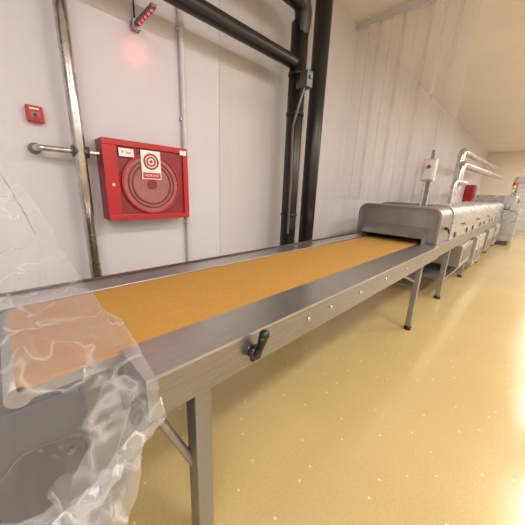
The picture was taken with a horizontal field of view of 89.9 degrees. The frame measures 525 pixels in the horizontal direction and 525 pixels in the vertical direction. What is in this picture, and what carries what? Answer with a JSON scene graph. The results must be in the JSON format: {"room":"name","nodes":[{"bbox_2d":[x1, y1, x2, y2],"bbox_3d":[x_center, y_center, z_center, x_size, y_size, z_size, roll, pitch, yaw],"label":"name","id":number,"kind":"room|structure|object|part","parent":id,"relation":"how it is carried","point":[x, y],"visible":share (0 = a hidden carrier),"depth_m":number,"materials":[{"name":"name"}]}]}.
{"room":"processing plant","nodes":[
{"label":"processing plant","id":0,"kind":"room"},
{"bbox_2d":[0,0,219,293],"bbox_3d":[-2.202,-0.885,1.218,4.800,4.100,0.120,-13,21,-43],"label":"wall","id":1,"kind":"structure","parent":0,"point":[128,81],"depth_m":2.03,"materials":[{"name":"beige paint"}]},
{"bbox_2d":[24,104,44,123],"bbox_3d":[-1.521,-0.991,1.756,0.090,0.100,0.052,-13,21,-43],"label":"button","id":2,"kind":"object","parent":1,"relation":"attached to","point":[34,114],"visible":1,"depth_m":1.74,"materials":[{"name":"red plastic"}]},
{"bbox_3d":[-1.507,-0.980,1.744,0.050,0.033,0.006,-13,21,-43],"label":"glass pane","id":3,"kind":"part","parent":2,"relation":"part of","materials":[{"name":"glass"}]},
{"bbox_2d":[28,0,113,372],"bbox_3d":[-1.379,-1.008,1.780,0.419,4.100,0.134,-6,17,-27],"label":"pipe","id":4,"kind":"object","parent":1,"relation":"attached to","point":[79,151],"visible":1,"depth_m":1.81,"materials":[{"name":"metal"}]},
{"bbox_2d":[95,137,188,220],"bbox_3d":[-0.997,-0.695,2.282,0.690,0.610,0.194,-13,21,-43],"label":"cabinet","id":5,"kind":"object","parent":1,"relation":"attached to","point":[138,180],"visible":1,"depth_m":2.17,"materials":[{"name":"red metal"}]},
{"bbox_3d":[-1.159,-0.632,2.030,0.095,0.520,0.020,-13,21,-43],"label":"door","id":6,"kind":"part","parent":5,"relation":"part of","materials":[{"name":"red metal"}]},
{"bbox_3d":[-0.936,-0.951,2.158,0.690,0.045,0.020,-13,21,-43],"label":"door","id":7,"kind":"part","parent":5,"relation":"part of","materials":[{"name":"red metal"}]},
{"bbox_3d":[-0.957,-0.407,2.307,0.690,0.045,0.020,-13,21,-43],"label":"door","id":8,"kind":"part","parent":5,"relation":"part of","materials":[{"name":"red metal"}]},
{"bbox_3d":[-0.927,-0.810,2.191,0.160,0.225,0.004,-13,21,-43],"label":"sign plate","id":9,"kind":"part","parent":5,"relation":"part of","materials":[{"name":"white plastic"}]},
{"bbox_3d":[-0.717,-0.731,2.452,0.045,0.520,0.020,-13,21,-43],"label":"door","id":10,"kind":"part","parent":5,"relation":"part of","materials":[{"name":"red metal"}]},
{"bbox_2d":[130,0,155,32],"bbox_3d":[-0.872,-2.410,1.745,0.116,1.340,0.369,-13,21,-43],"label":"lamp","id":11,"kind":"object","parent":1,"relation":"attached to","point":[135,23],"visible":1,"depth_m":1.96,"materials":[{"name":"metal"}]},
{"bbox_2d":[175,8,191,260],"bbox_3d":[-0.747,-1.178,2.490,0.094,4.100,0.053,-13,21,-43],"label":"conduit","id":12,"kind":"object","parent":1,"relation":"attached to","point":[180,28],"visible":0.71,"depth_m":2.40,"materials":[{"name":"grey metal"}]},
{"bbox_2d":[83,231,524,524],"bbox_3d":[6.530,0.395,5.721,23.000,0.100,6.500,-13,21,-43],"label":"floor","id":13,"kind":"structure","parent":0,"point":[361,418],"depth_m":1.88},
{"bbox_2d":[0,349,103,524],"bbox_3d":[-1.170,0.824,1.184,0.582,0.900,0.800,-13,21,-43],"label":"machine","id":14,"kind":"object","parent":13,"relation":"on","point":[47,446],"visible":0.82,"depth_m":0.98,"materials":[{"name":"metal"}]},
{"bbox_3d":[-0.978,0.716,1.377,0.011,0.660,0.660,-13,21,-43],"label":"panel","id":15,"kind":"part","parent":14,"relation":"part of","materials":[{"name":"metal"}]},
{"bbox_2d":[0,233,439,524],"bbox_3d":[0.554,0.433,2.600,4.800,1.034,1.254,-13,21,-43],"label":"conveyor belt","id":16,"kind":"object","parent":13,"relation":"on","point":[188,327],"visible":0.99,"depth_m":1.27,"materials":[{"name":"metal"}]},
{"bbox_2d":[1,188,165,524],"bbox_3d":[-0.979,0.272,0.961,0.727,1.578,1.476,-13,21,-43],"label":"clear plastic bag","id":17,"kind":"object","parent":16,"relation":"on","point":[16,363],"visible":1,"depth_m":0.78,"materials":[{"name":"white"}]},
{"bbox_3d":[-1.001,0.642,1.872,0.075,0.820,0.075,-13,21,-43],"label":"leg","id":18,"kind":"part","parent":16,"relation":"part of","materials":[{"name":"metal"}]},
{"bbox_3d":[-0.458,0.434,0.948,0.012,0.139,0.222,-13,21,-43],"label":"plate","id":19,"kind":"part","parent":16,"relation":"part of","materials":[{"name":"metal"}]},
{"bbox_3d":[0.021,-0.090,2.633,4.250,0.015,0.200,-13,21,-43],"label":"rail","id":20,"kind":"part","parent":16,"relation":"part of","materials":[{"name":"metal"}]},
{"bbox_3d":[-0.274,0.864,1.163,0.075,0.820,0.075,-13,21,-43],"label":"leg","id":21,"kind":"part","parent":16,"relation":"part of","materials":[{"name":"metal"}]},
{"bbox_3d":[-0.017,0.374,1.137,0.061,0.083,0.035,5,16,10],"label":"lever arm","id":22,"kind":"part","parent":16,"relation":"part of","materials":[{"name":"black plastic"}]},
{"bbox_3d":[0.868,0.066,2.183,3.705,0.015,0.235,-13,21,-43],"label":"rail","id":23,"kind":"part","parent":16,"relation":"part of","materials":[{"name":"metal"}]},
{"bbox_3d":[1.825,0.395,3.168,0.060,0.820,0.060,-13,21,-43],"label":"leg","id":24,"kind":"part","parent":16,"relation":"part of","materials":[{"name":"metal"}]},
{"bbox_2d":[163,0,332,245],"bbox_3d":[-1.437,-0.910,1.416,6.171,4.100,0.255,-13,21,-43],"label":"pipes","id":25,"kind":"object","parent":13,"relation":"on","point":[295,59],"visible":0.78,"depth_m":3.05,"materials":[{"name":"metal"}]},
{"bbox_2d":[287,69,312,232],"bbox_3d":[0.405,-1.178,2.994,0.182,1.720,0.190,-13,21,-43],"label":"switch box","id":26,"kind":"object","parent":25,"relation":"attached to","point":[305,82],"visible":1,"depth_m":2.83,"materials":[{"name":"metal"}]},
{"bbox_2d":[366,201,503,298],"bbox_3d":[4.986,-0.781,6.769,8.600,1.500,1.208,-13,21,-43],"label":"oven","id":27,"kind":"object","parent":13,"relation":"on","point":[475,226],"visible":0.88,"depth_m":4.70,"materials":[{"name":"metal"}]},
{"bbox_2d":[356,203,452,244],"bbox_3d":[2.069,-0.600,3.839,0.820,0.478,1.161,-13,21,-43],"label":"hood","id":28,"kind":"object","parent":27,"relation":"attached to","point":[431,224],"visible":1,"depth_m":3.61,"materials":[{"name":"metal"}]},
{"bbox_2d":[419,150,438,205],"bbox_3d":[2.216,-1.127,3.525,0.170,0.725,0.150,-13,21,-43],"label":"electrical box","id":29,"kind":"object","parent":28,"relation":"on","point":[429,170],"visible":0.92,"depth_m":3.48,"materials":[{"name":"metal"}]},
{"bbox_3d":[2.182,-1.217,3.462,0.015,0.240,0.120,-13,21,-43],"label":"enclosure lid","id":30,"kind":"part","parent":29,"relation":"part of","materials":[{"name":"white plastic"}]},
{"bbox_2d":[411,262,453,278],"bbox_3d":[3.162,0.034,5.203,1.700,0.020,0.940,-13,21,-43],"label":"shelf","id":31,"kind":"object","parent":27,"relation":"attached to","point":[431,270],"depth_m":4.76,"materials":[{"name":"metal"}]},
{"bbox_3d":[2.881,0.162,4.207,0.070,0.800,0.070,-13,21,-43],"label":"leg","id":32,"kind":"part","parent":27,"relation":"part of","materials":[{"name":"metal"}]},
{"bbox_3d":[4.166,-0.125,5.435,0.070,0.800,0.070,-13,21,-43],"label":"leg","id":33,"kind":"part","parent":27,"relation":"part of","materials":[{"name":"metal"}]},
{"bbox_2d":[447,148,504,202],"bbox_3d":[7.279,-2.780,8.632,10.952,1.520,0.580,-13,21,-43],"label":"ductwork","id":34,"kind":"object","parent":27,"relation":"on","point":[461,166],"visible":1,"depth_m":6.58,"materials":[{"name":"silver metal"}]},
{"bbox_2d":[475,183,522,245],"bbox_3d":[9.203,-1.974,10.390,2.460,2.200,1.457,-13,21,-43],"label":"machine","id":35,"kind":"object","parent":13,"relation":"on","point":[511,215],"visible":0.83,"depth_m":9.43,"materials":[{"name":"metal"}]},
{"bbox_3d":[8.743,-1.930,9.123,0.060,0.250,0.200,-13,21,-43],"label":"control panel","id":36,"kind":"part","parent":35,"relation":"part of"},
{"bbox_2d":[513,183,518,195],"bbox_3d":[13.575,-3.049,14.359,0.058,2.500,0.100,-13,21,-43],"label":"frame","id":37,"kind":"object","parent":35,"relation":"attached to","point":[515,190],"visible":0.36,"depth_m":14.11,"materials":[{"name":"metal"}]},
{"bbox_2d":[222,0,487,254],"bbox_3d":[6.006,-2.719,9.061,18.200,4.100,0.120,-13,21,-43],"label":"wall","id":38,"kind":"structure","parent":0,"point":[380,126],"depth_m":4.10,"materials":[{"name":"white paint"}]},
{"bbox_2d":[219,0,222,255],"bbox_3d":[-0.445,-1.254,2.812,0.030,4.100,0.006,-13,21,-43],"label":"trim","id":39,"kind":"structure","parent":38,"relation":"attached to","point":[220,1],"depth_m":2.74,"materials":[{"name":"beige paint"}]},
{"bbox_2d":[462,185,477,200],"bbox_3d":[9.779,-3.131,12.420,0.700,1.000,0.380,-13,21,-43],"label":"box","id":40,"kind":"object","parent":38,"relation":"attached to","point":[470,190],"visible":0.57,"depth_m":12.16,"materials":[{"name":"metal"}]},
{"bbox_3d":[9.891,-3.097,12.311,0.640,0.920,0.020,-13,21,-43],"label":"door","id":41,"kind":"part","parent":40,"relation":"part of","materials":[{"name":"red metal"}]},
{"bbox_2d":[334,0,524,152],"bbox_3d":[6.686,-3.652,4.612,23.000,0.100,6.500,-13,21,-43],"label":"ceiling","id":42,"kind":"structure","parent":0,"point":[468,56],"depth_m":4.72,"materials":[{"name":"paint"}]},
{"bbox_2d":[478,151,524,226],"bbox_3d":[14.859,-3.471,13.051,0.120,4.100,6.500,-13,21,-43],"label":"wall","id":43,"kind":"structure","parent":0,"point":[512,163],"depth_m":14.36,"materials":[{"name":"paint"}]}
]}

